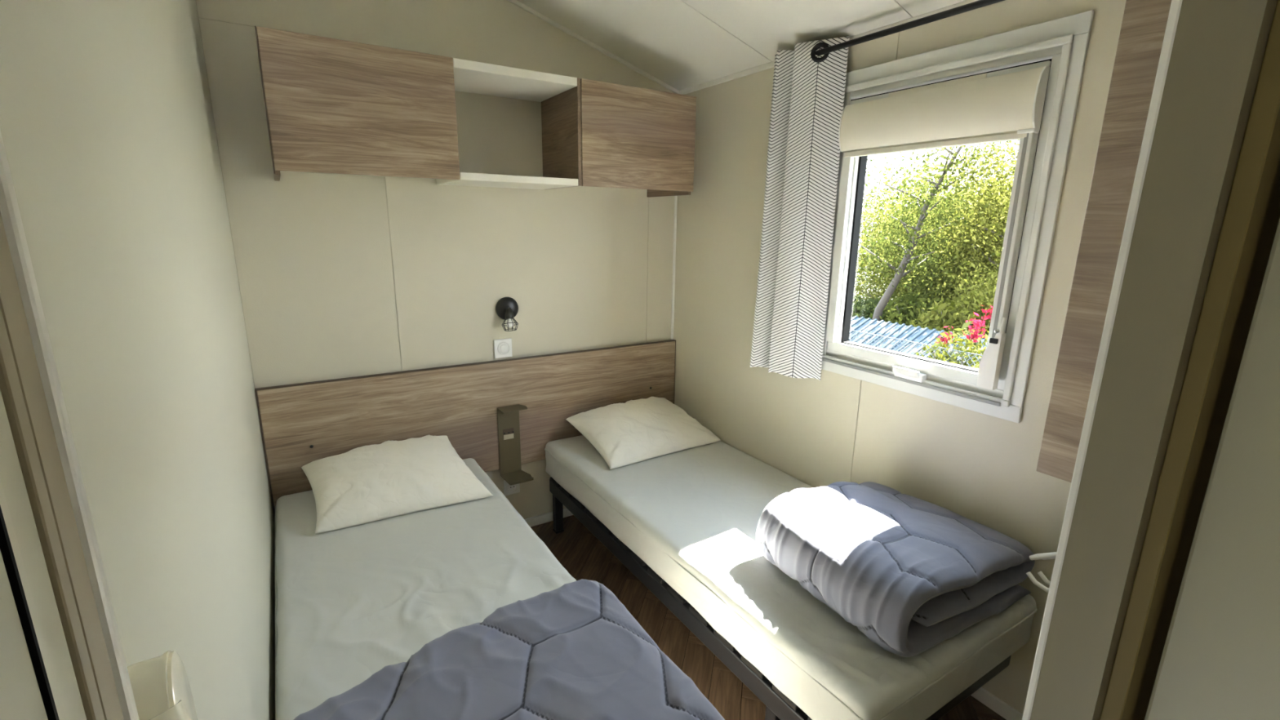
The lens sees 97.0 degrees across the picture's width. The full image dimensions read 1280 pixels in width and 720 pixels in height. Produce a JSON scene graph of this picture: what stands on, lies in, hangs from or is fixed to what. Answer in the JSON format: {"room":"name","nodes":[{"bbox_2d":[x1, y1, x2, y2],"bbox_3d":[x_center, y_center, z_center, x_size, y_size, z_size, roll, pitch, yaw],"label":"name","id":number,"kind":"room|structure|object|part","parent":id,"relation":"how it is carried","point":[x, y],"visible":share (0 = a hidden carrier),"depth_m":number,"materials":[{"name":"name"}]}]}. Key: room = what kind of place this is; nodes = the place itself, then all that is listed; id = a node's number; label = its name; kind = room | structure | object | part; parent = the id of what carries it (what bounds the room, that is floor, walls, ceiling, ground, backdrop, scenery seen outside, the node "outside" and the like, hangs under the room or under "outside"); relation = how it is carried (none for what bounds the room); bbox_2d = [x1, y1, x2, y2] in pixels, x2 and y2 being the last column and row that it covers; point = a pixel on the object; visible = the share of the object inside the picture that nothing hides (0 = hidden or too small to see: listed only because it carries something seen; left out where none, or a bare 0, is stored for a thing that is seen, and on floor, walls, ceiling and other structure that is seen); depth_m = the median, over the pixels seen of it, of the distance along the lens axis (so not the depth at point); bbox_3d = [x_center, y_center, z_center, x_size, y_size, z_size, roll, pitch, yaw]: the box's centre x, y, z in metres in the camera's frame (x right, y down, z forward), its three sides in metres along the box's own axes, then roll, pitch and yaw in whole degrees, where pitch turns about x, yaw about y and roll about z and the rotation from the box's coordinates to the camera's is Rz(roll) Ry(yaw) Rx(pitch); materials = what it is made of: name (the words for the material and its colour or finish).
{"room":"mobile home bedroom","nodes":[
{"label":"mobile home bedroom","id":0,"kind":"room"},
{"bbox_2d":[0,0,275,719],"bbox_3d":[-0.851,-0.100,1.050,0.060,2.800,2.335,-8,16,-31],"label":"wall","id":1,"kind":"structure","parent":0,"point":[107,124],"depth_m":0.65,"materials":[{"name":"beige paint"}]},
{"bbox_2d":[127,650,197,719],"bbox_3d":[-0.350,0.326,0.427,0.043,0.192,0.131,-12,19,-43],"label":"door handle","id":2,"kind":"object","parent":1,"relation":"attached to","point":[160,685],"visible":0.9,"depth_m":0.42,"materials":[{"name":"beige plastic"}]},
{"bbox_3d":[-0.375,0.321,0.449,0.027,0.192,0.065,-8,16,-31],"label":"handle","id":3,"kind":"part","parent":2,"relation":"part of","materials":[{"name":"beige plastic"}]},
{"bbox_3d":[-0.333,0.327,0.415,0.033,0.131,0.091,-10,17,-38],"label":"lever","id":4,"kind":"part","parent":2,"relation":"part of","materials":[{"name":"beige plastic"}]},
{"bbox_2d":[195,0,674,519],"bbox_3d":[-0.649,-0.489,2.548,2.125,2.859,0.080,-8,16,-31],"label":"wall","id":5,"kind":"structure","parent":0,"point":[340,276],"depth_m":2.34,"materials":[{"name":"beige paint"}]},
{"bbox_3d":[-1.228,-0.100,2.225,0.518,2.139,0.003,-8,16,-31],"label":"wall panel","id":6,"kind":"part","parent":5,"relation":"part of","materials":[{"name":"paint"}]},
{"bbox_3d":[-0.618,-1.497,2.269,1.914,0.568,0.003,-8,16,-31],"label":"wall panel","id":7,"kind":"part","parent":5,"relation":"part of","materials":[{"name":"paint"}]},
{"bbox_2d":[255,339,675,518],"bbox_3d":[-0.591,0.284,2.623,1.921,0.558,0.152,-8,16,-31],"label":"headboard","id":8,"kind":"object","parent":5,"relation":"attached to","point":[302,424],"depth_m":2.56,"materials":[{"name":"brown wood"}]},
{"bbox_2d":[502,427,514,439],"bbox_3d":[-0.622,0.349,2.679,0.053,0.052,0.003,-8,16,-31],"label":"socket","id":9,"kind":"object","parent":8,"relation":"attached to","point":[508,433],"depth_m":2.68,"materials":[{"name":"white plastic"}]},
{"bbox_3d":[-0.620,0.380,2.691,0.105,0.333,0.004,-8,16,-31],"label":"plate","id":10,"kind":"part","parent":8,"relation":"part of","materials":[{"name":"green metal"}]},
{"bbox_2d":[497,404,527,413],"bbox_3d":[-0.588,0.224,2.623,0.125,0.003,0.085,-8,16,-31],"label":"shelf","id":11,"kind":"object","parent":8,"relation":"on","point":[517,407],"depth_m":2.62,"materials":[{"name":"brown wood"}]},
{"bbox_3d":[-0.578,0.392,2.644,0.125,0.339,0.130,-8,16,-31],"label":"bedside bracket","id":12,"kind":"part","parent":8,"relation":"part of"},
{"bbox_2d":[500,470,533,485],"bbox_3d":[-0.581,0.555,2.684,0.125,0.003,0.130,-8,16,-31],"label":"shelf","id":13,"kind":"object","parent":8,"relation":"on","point":[512,477],"depth_m":2.68,"materials":[{"name":"brown wood"}]},
{"bbox_2d":[254,26,696,197],"bbox_3d":[-0.532,-0.894,2.250,1.605,0.412,0.366,-8,16,-31],"label":"upper cabinet","id":14,"kind":"object","parent":5,"relation":"attached to","point":[332,105],"visible":1,"depth_m":1.94,"materials":[{"name":"brown wood"}]},
{"bbox_3d":[-1.210,-0.807,1.845,0.016,0.409,0.348,-8,16,-31],"label":"panel","id":15,"kind":"part","parent":14,"relation":"part of","materials":[{"name":"brown wood"}]},
{"bbox_3d":[-0.880,-0.806,1.835,0.559,0.397,0.016,-8,16,-31],"label":"door","id":16,"kind":"part","parent":14,"relation":"part of","materials":[{"name":"brown wood"}]},
{"bbox_2d":[435,172,577,189],"bbox_3d":[-0.540,-0.720,2.290,0.467,0.026,0.363,-8,16,-31],"label":"niche shelf","id":17,"kind":"object","parent":14,"relation":"attached to","point":[462,179],"depth_m":2.19,"materials":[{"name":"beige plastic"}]},
{"bbox_3d":[0.004,-0.924,2.376,0.557,0.397,0.016,-8,16,-31],"label":"door","id":18,"kind":"part","parent":14,"relation":"part of","materials":[{"name":"brown wood"}]},
{"bbox_3d":[0.136,-0.986,2.669,0.016,0.410,0.348,-8,16,-31],"label":"panel","id":19,"kind":"part","parent":14,"relation":"part of","materials":[{"name":"brown wood"}]},
{"bbox_2d":[493,337,512,358],"bbox_3d":[-0.629,-0.053,2.610,0.084,0.088,0.019,-8,16,-31],"label":"light switch","id":20,"kind":"object","parent":5,"relation":"attached to","point":[502,347],"visible":1,"depth_m":2.60,"materials":[{"name":"white plastic"}]},
{"bbox_2d":[495,297,518,331],"bbox_3d":[-0.585,-0.204,2.556,0.106,0.152,0.091,-8,16,-31],"label":"wall lamp","id":21,"kind":"object","parent":5,"relation":"attached to","point":[506,308],"visible":1,"depth_m":2.55,"materials":[{"name":"black metal"}]},
{"bbox_2d":[504,308,513,319],"bbox_3d":[-0.591,-0.206,2.555,0.038,0.051,0.044,-8,16,-31],"label":"socket","id":22,"kind":"object","parent":21,"relation":"attached to","point":[508,313],"depth_m":2.54,"materials":[{"name":"black metal"}]},
{"bbox_3d":[-0.587,-0.168,2.553,0.034,0.041,0.034,-8,16,-31],"label":"bulb","id":23,"kind":"part","parent":21,"relation":"part of","materials":[{"name":"white glass"}]},
{"bbox_2d":[503,480,519,495],"bbox_3d":[-0.629,0.622,2.782,0.080,0.080,0.013,-8,16,-31],"label":"wall socket","id":24,"kind":"object","parent":5,"relation":"attached to","point":[508,489],"visible":0.79,"depth_m":2.78,"materials":[{"name":"white plastic"}]},
{"bbox_3d":[-0.486,-0.200,2.679,1.229,2.139,0.003,-8,16,-31],"label":"wall panel","id":25,"kind":"part","parent":5,"relation":"part of","materials":[{"name":"paint"}]},
{"bbox_2d":[524,507,573,527],"bbox_3d":[-0.643,0.837,2.828,1.923,0.050,0.011,-8,16,-31],"label":"baseboard","id":26,"kind":"structure","parent":5,"relation":"attached to","point":[548,517],"depth_m":2.91,"materials":[{"name":"white"}]},
{"bbox_2d":[506,0,679,93],"bbox_3d":[-0.611,-1.493,2.266,1.925,0.574,0.012,-8,16,-31],"label":"trim","id":27,"kind":"structure","parent":5,"relation":"attached to","point":[516,2],"depth_m":2.53,"materials":[{"name":"white"}]},
{"bbox_3d":[0.109,-0.279,3.043,0.172,2.139,0.003,-8,16,-31],"label":"wall panel","id":28,"kind":"part","parent":5,"relation":"part of","materials":[{"name":"paint"}]},
{"bbox_2d":[671,195,677,339],"bbox_3d":[0.181,-0.428,3.045,0.015,1.830,0.008,-8,16,-31],"label":"trim","id":29,"kind":"structure","parent":5,"relation":"attached to","point":[675,197],"depth_m":3.02,"materials":[{"name":"white"}]},
{"bbox_2d":[0,0,1279,719],"bbox_3d":[0.542,0.045,0.559,2.088,2.685,0.068,-8,16,-31],"label":"door frame","id":30,"kind":"structure","parent":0,"point":[1203,215],"depth_m":0.44,"materials":[{"name":"paint"}]},
{"bbox_3d":[-0.229,0.439,0.131,0.248,2.100,0.018,-8,16,-31],"label":"hall casing","id":31,"kind":"part","parent":30,"relation":"part of","materials":[{"name":"beige paint"}]},
{"bbox_3d":[0.524,0.339,0.588,0.180,2.100,0.015,-8,16,-31],"label":"hall casing","id":32,"kind":"part","parent":30,"relation":"part of","materials":[{"name":"brown wood"}]},
{"bbox_2d":[1144,217,1279,719],"bbox_3d":[0.663,0.457,0.300,0.046,1.992,0.641,-8,16,-31],"label":"door","id":33,"kind":"structure","parent":30,"relation":"in","point":[1220,660],"depth_m":0.47,"materials":[{"name":"beige"}]},
{"bbox_2d":[516,0,966,90],"bbox_3d":[-0.010,-1.293,1.300,2.095,0.655,2.480,-8,16,-31],"label":"ceiling","id":34,"kind":"structure","parent":0,"point":[682,44],"depth_m":2.19,"materials":[{"name":"beige paint"}]},
{"bbox_2d":[530,515,1006,719],"bbox_3d":[0.032,1.152,1.795,2.025,0.060,2.655,-8,16,-31],"label":"floor","id":35,"kind":"structure","parent":0,"point":[577,549],"depth_m":2.18,"materials":[{"name":"brown wood"}]},
{"bbox_2d":[549,476,1011,719],"bbox_3d":[0.336,0.851,2.309,0.757,0.290,1.830,-8,16,-31],"label":"frame","id":36,"kind":"object","parent":35,"relation":"on","point":[779,706],"visible":0.24,"depth_m":1.83,"materials":[{"name":"grey paint"}]},
{"bbox_3d":[-0.409,0.756,2.822,0.040,0.192,0.040,-8,16,-31],"label":"leg","id":37,"kind":"part","parent":36,"relation":"part of","materials":[{"name":"grey paint"}]},
{"bbox_3d":[0.030,0.802,2.098,0.030,0.067,1.767,-8,16,-31],"label":"rail","id":38,"kind":"part","parent":36,"relation":"part of","materials":[{"name":"grey paint"}]},
{"bbox_3d":[0.378,1.060,1.604,0.040,0.192,0.040,-8,16,-31],"label":"leg","id":39,"kind":"part","parent":36,"relation":"part of","materials":[{"name":"grey paint"}]},
{"bbox_2d":[544,435,1037,719],"bbox_3d":[0.350,0.626,2.245,0.795,0.185,1.875,-8,16,-31],"label":"mattress","id":40,"kind":"object","parent":36,"relation":"on","point":[692,515],"visible":0.62,"depth_m":1.71,"materials":[{"name":"grey fabric"}]},
{"bbox_2d":[565,396,720,469],"bbox_3d":[0.019,0.318,2.777,0.654,0.168,0.444,-8,16,-31],"label":"pillow","id":41,"kind":"object","parent":40,"relation":"on","point":[630,432],"visible":1,"depth_m":2.68,"materials":[{"name":"white fabric"}]},
{"bbox_2d":[755,481,1035,657],"bbox_3d":[0.728,0.558,1.699,0.626,0.225,0.584,-8,16,-31],"label":"quilt","id":42,"kind":"object","parent":40,"relation":"on","point":[912,574],"visible":1,"depth_m":1.54,"materials":[{"name":"grey fabric"}]},
{"bbox_3d":[0.816,0.946,1.547,0.733,0.063,0.028,-8,16,-31],"label":"rail","id":43,"kind":"part","parent":36,"relation":"part of","materials":[{"name":"grey paint"}]},
{"bbox_3d":[-0.602,0.981,1.718,0.740,0.290,1.860,-8,16,-31],"label":"frame","id":44,"kind":"object","parent":35,"relation":"on","visible":0},
{"bbox_2d":[275,457,576,719],"bbox_3d":[-0.592,0.756,1.651,0.786,0.180,1.905,-8,16,-31],"label":"mattress","id":45,"kind":"object","parent":44,"relation":"on","point":[353,602],"visible":0.63,"depth_m":1.69,"materials":[{"name":"grey fabric"}]},
{"bbox_2d":[301,435,493,533],"bbox_3d":[-0.941,0.444,2.191,0.622,0.172,0.433,-8,16,-31],"label":"pillow","id":46,"kind":"object","parent":45,"relation":"on","point":[365,484],"visible":1,"depth_m":2.12,"materials":[{"name":"white fabric"}]},
{"bbox_2d":[293,578,724,719],"bbox_3d":[-0.252,0.756,1.129,0.778,0.104,0.749,-8,16,-31],"label":"quilt","id":47,"kind":"object","parent":45,"relation":"on","point":[573,651],"visible":1,"depth_m":1.24,"materials":[{"name":"grey fabric"}]},
{"bbox_2d":[673,0,1126,714],"bbox_3d":[0.856,-0.079,2.102,0.070,2.310,2.580,-8,16,-31],"label":"wall","id":48,"kind":"structure","parent":0,"point":[980,468],"depth_m":2.08,"materials":[{"name":"beige paint"}]},
{"bbox_3d":[0.458,-0.189,2.663,0.003,2.151,1.030,-8,16,-31],"label":"wall panel","id":49,"kind":"part","parent":48,"relation":"part of","materials":[{"name":"paint"}]},
{"bbox_2d":[679,0,978,94],"bbox_3d":[0.807,-1.095,1.881,0.012,0.022,2.287,-8,16,-31],"label":"trim","id":50,"kind":"structure","parent":48,"relation":"attached to","point":[766,66],"depth_m":2.32,"materials":[{"name":"white"}]},
{"bbox_3d":[0.773,0.495,2.299,0.003,1.000,0.184,-8,16,-31],"label":"wall panel","id":51,"kind":"part","parent":48,"relation":"part of","materials":[{"name":"paint"}]},
{"bbox_3d":[0.794,-1.029,1.932,0.003,0.166,0.184,-8,16,-31],"label":"wall panel","id":52,"kind":"part","parent":48,"relation":"part of","materials":[{"name":"paint"}]},
{"bbox_2d":[814,0,1004,55],"bbox_3d":[0.897,-1.005,1.671,0.096,0.044,1.068,-8,16,-31],"label":"curtain rod","id":53,"kind":"object","parent":48,"relation":"attached to","point":[980,3],"visible":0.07,"depth_m":1.71,"materials":[{"name":"black metal"}]},
{"bbox_2d":[750,35,848,380],"bbox_3d":[0.589,-0.545,2.207,0.097,1.233,0.352,-8,16,-31],"label":"window curtain","id":54,"kind":"object","parent":53,"relation":"hanging from","point":[808,89],"visible":1,"depth_m":2.16,"materials":[{"name":"fabric"}]},
{"bbox_3d":[0.955,0.566,2.017,0.003,1.000,0.499,-8,16,-31],"label":"wall panel","id":55,"kind":"part","parent":48,"relation":"part of","materials":[{"name":"paint"}]},
{"bbox_2d":[821,9,1093,422],"bbox_3d":[0.926,-0.421,1.853,0.143,1.085,0.763,-8,16,-31],"label":"window","id":56,"kind":"structure","parent":48,"relation":"in","point":[997,388],"depth_m":1.65,"materials":[{"name":"white plastic"}]},
{"bbox_2d":[826,66,1049,346],"bbox_3d":[0.889,-0.422,1.841,0.046,0.850,0.634,-8,16,-31],"label":"roller blind","id":57,"kind":"object","parent":56,"relation":"attached to","point":[1006,107],"visible":0.86,"depth_m":1.68,"materials":[{"name":"beige fabric"}]},
{"bbox_3d":[0.743,-0.407,2.107,0.022,0.692,0.036,-8,16,-31],"label":"guide rail","id":58,"kind":"part","parent":57,"relation":"part of","materials":[{"name":"white plastic"}]},
{"bbox_3d":[1.055,-0.286,1.624,0.022,0.692,0.032,-8,16,-31],"label":"guide rail","id":59,"kind":"part","parent":57,"relation":"part of","materials":[{"name":"white plastic"}]},
{"bbox_3d":[1.035,0.001,1.671,0.027,0.167,0.048,-8,16,-31],"label":"handle","id":60,"kind":"part","parent":56,"relation":"part of","materials":[{"name":"white plastic"}]},
{"bbox_3d":[1.046,-0.097,1.633,0.022,0.052,0.012,-8,16,-31],"label":"arm","id":61,"kind":"part","parent":56,"relation":"part of","materials":[{"name":"white plastic"}]},
{"bbox_3d":[0.976,-0.958,1.649,0.003,0.166,0.499,-8,16,-31],"label":"wall panel","id":62,"kind":"part","parent":48,"relation":"part of","materials":[{"name":"paint"}]},
{"bbox_2d":[970,687,1022,719],"bbox_3d":[0.779,0.964,2.379,0.011,0.050,2.288,-8,16,-31],"label":"baseboard","id":63,"kind":"structure","parent":48,"relation":"attached to","point":[993,702],"depth_m":1.81,"materials":[{"name":"white"}]},
{"bbox_3d":[1.251,0.118,1.436,0.003,2.151,0.585,-8,16,-31],"label":"wall panel","id":64,"kind":"part","parent":48,"relation":"part of","materials":[{"name":"paint"}]},
{"bbox_2d":[1035,0,1171,482],"bbox_3d":[1.174,-0.349,1.128,0.339,1.290,0.342,-8,16,-31],"label":"wardrobe","id":65,"kind":"object","parent":48,"relation":"attached to","point":[1144,24],"visible":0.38,"depth_m":1.17,"materials":[{"name":"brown wood"}]},
{"bbox_3d":[1.175,0.328,1.293,0.318,0.107,0.020,-8,16,-31],"label":"rail","id":66,"kind":"object","parent":48,"relation":"attached to","visible":0},
{"bbox_2d":[1026,551,1057,592],"bbox_3d":[1.135,0.496,1.310,0.015,0.280,0.408,-8,16,-31],"label":"clothes hanger","id":67,"kind":"object","parent":66,"relation":"hanging from","point":[1046,555],"visible":0.16,"depth_m":1.47,"materials":[{"name":"white plastic"}]},
{"bbox_3d":[1.081,0.488,1.396,0.015,0.118,0.206,-8,16,-31],"label":"shoulder arm","id":68,"kind":"part","parent":67,"relation":"part of","materials":[{"name":"white plastic"}]},
{"bbox_2d":[1037,558,1053,585],"bbox_3d":[1.186,0.495,1.342,0.015,0.292,0.394,-9,16,-34],"label":"clothes hanger","id":69,"kind":"object","parent":66,"relation":"hanging from","point":[1041,574],"visible":0.09,"depth_m":1.51,"materials":[{"name":"white plastic"}]},
{"label":"outside","id":70,"kind":"structure","parent":0,"visible":0},
{"bbox_2d":[854,264,892,311],"bbox_3d":[13.760,-1.701,17.584,38.050,0.150,65.000,-8,16,-31],"label":"ground","id":71,"kind":"structure","parent":70,"point":[882,264],"depth_m":21.88,"materials":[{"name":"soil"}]},
{"bbox_2d":[851,294,898,321],"bbox_3d":[3.618,-0.503,9.402,1.555,1.203,1.483,-8,16,-31],"label":"bush","id":72,"kind":"object","parent":71,"relation":"on","point":[859,311],"visible":0.13,"depth_m":9.09,"materials":[{"name":"green plant"}]},
{"bbox_2d":[868,288,958,328],"bbox_3d":[4.322,-0.398,8.638,1.825,1.377,1.645,-8,16,-31],"label":"bush","id":73,"kind":"object","parent":71,"relation":"on","point":[915,302],"visible":0.16,"depth_m":8.46,"materials":[{"name":"green plant"}]},
{"bbox_2d":[848,329,982,368],"bbox_3d":[2.505,0.327,5.652,0.047,1.200,3.344,-8,16,-31],"label":"wire fence","id":74,"kind":"object","parent":71,"relation":"on","point":[865,333],"visible":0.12,"depth_m":5.39,"materials":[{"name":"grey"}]},
{"bbox_2d":[848,315,987,365],"bbox_3d":[3.404,0.188,6.624,1.600,1.040,2.596,-8,16,-31],"label":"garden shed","id":75,"kind":"object","parent":71,"relation":"on","point":[910,333],"visible":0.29,"depth_m":6.91,"materials":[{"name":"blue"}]},
{"bbox_3d":[2.543,-0.287,7.348,1.000,0.440,0.096,-8,16,-31],"label":"roof panel","id":76,"kind":"part","parent":75,"relation":"part of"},
{"bbox_3d":[2.596,-0.266,7.266,1.000,0.440,0.096,-8,16,-31],"label":"roof panel","id":77,"kind":"part","parent":75,"relation":"part of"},
{"bbox_3d":[2.650,-0.246,7.184,1.000,0.440,0.096,-8,16,-31],"label":"roof panel","id":78,"kind":"part","parent":75,"relation":"part of","materials":[{"name":"blue metal"}]},
{"bbox_3d":[2.703,-0.225,7.102,1.000,0.440,0.096,-8,16,-31],"label":"roof panel","id":79,"kind":"part","parent":75,"relation":"part of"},
{"bbox_3d":[2.756,-0.205,7.020,1.000,0.440,0.096,-8,16,-31],"label":"roof panel","id":80,"kind":"part","parent":75,"relation":"part of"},
{"bbox_3d":[2.809,-0.184,6.937,1.000,0.440,0.096,-8,16,-31],"label":"roof panel","id":81,"kind":"part","parent":75,"relation":"part of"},
{"bbox_3d":[2.862,-0.164,6.855,1.000,0.440,0.096,-8,16,-31],"label":"roof panel","id":82,"kind":"part","parent":75,"relation":"part of","materials":[{"name":"blue metal"}]},
{"bbox_3d":[2.915,-0.143,6.773,1.000,0.440,0.096,-8,16,-31],"label":"roof panel","id":83,"kind":"part","parent":75,"relation":"part of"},
{"bbox_3d":[2.968,-0.122,6.691,1.000,0.440,0.096,-8,16,-31],"label":"roof panel","id":84,"kind":"part","parent":75,"relation":"part of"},
{"bbox_3d":[3.021,-0.102,6.609,1.000,0.440,0.096,-8,16,-31],"label":"roof panel","id":85,"kind":"part","parent":75,"relation":"part of","materials":[{"name":"blue metal"}]},
{"bbox_3d":[3.074,-0.081,6.526,1.000,0.440,0.096,-8,16,-31],"label":"roof panel","id":86,"kind":"part","parent":75,"relation":"part of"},
{"bbox_3d":[3.127,-0.061,6.444,1.000,0.440,0.096,-8,16,-31],"label":"roof panel","id":87,"kind":"part","parent":75,"relation":"part of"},
{"bbox_3d":[3.287,0.001,6.197,1.000,0.440,0.096,-8,16,-31],"label":"roof panel","id":88,"kind":"part","parent":75,"relation":"part of","materials":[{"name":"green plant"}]},
{"bbox_3d":[3.393,0.042,6.033,1.000,0.440,0.096,-8,16,-31],"label":"roof panel","id":89,"kind":"part","parent":75,"relation":"part of","materials":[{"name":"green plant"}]},
{"bbox_2d":[853,152,1008,317],"bbox_3d":[5.170,-1.878,10.166,4.974,3.521,5.234,1,14,2],"label":"tree","id":90,"kind":"object","parent":71,"relation":"on","point":[873,294],"visible":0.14,"depth_m":10.29,"materials":[{"name":"green plant"}]},
{"bbox_2d":[853,141,1018,302],"bbox_3d":[6.067,-3.412,13.357,6.988,5.026,6.773,5,14,18],"label":"tree","id":91,"kind":"object","parent":71,"relation":"on","point":[867,182],"visible":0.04,"depth_m":12.98,"materials":[{"name":"green plant"}]},
{"bbox_2d":[854,139,1018,320],"bbox_3d":[3.945,-1.734,7.838,3.072,4.320,2.710,7,15,23],"label":"tree","id":92,"kind":"object","parent":71,"relation":"on","point":[922,209],"visible":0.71,"depth_m":7.75,"materials":[{"name":"green plant"}]},
{"bbox_2d":[857,141,1016,321],"bbox_3d":[5.351,-1.821,9.084,3.901,3.923,4.118,12,17,39],"label":"tree","id":93,"kind":"object","parent":71,"relation":"on","point":[922,286],"visible":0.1,"depth_m":8.93,"materials":[{"name":"green plant"}]},
{"bbox_2d":[861,141,1017,284],"bbox_3d":[7.596,-2.873,11.876,6.905,4.715,7.396,9,16,32],"label":"tree","id":94,"kind":"object","parent":71,"relation":"on","point":[1002,141],"visible":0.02,"depth_m":12.57,"materials":[{"name":"green plant"}]},
{"bbox_2d":[910,293,993,338],"bbox_3d":[4.343,-0.182,7.512,1.566,1.432,1.577,-8,16,-31],"label":"bush","id":95,"kind":"object","parent":71,"relation":"on","point":[925,317],"visible":0.14,"depth_m":7.34,"materials":[{"name":"green plant"}]},
{"bbox_2d":[886,139,1019,334],"bbox_3d":[4.883,-1.367,7.458,3.890,3.779,3.605,0,14,-5],"label":"tree","id":96,"kind":"object","parent":71,"relation":"on","point":[993,201],"visible":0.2,"depth_m":7.24,"materials":[{"name":"green plant"}]},
{"bbox_2d":[914,305,992,368],"bbox_3d":[2.983,0.220,5.289,1.030,1.670,1.064,3,14,9],"label":"bush","id":97,"kind":"object","parent":71,"relation":"on","point":[946,336],"visible":0.12,"depth_m":5.12,"materials":[{"name":"green plant"}]}
]}

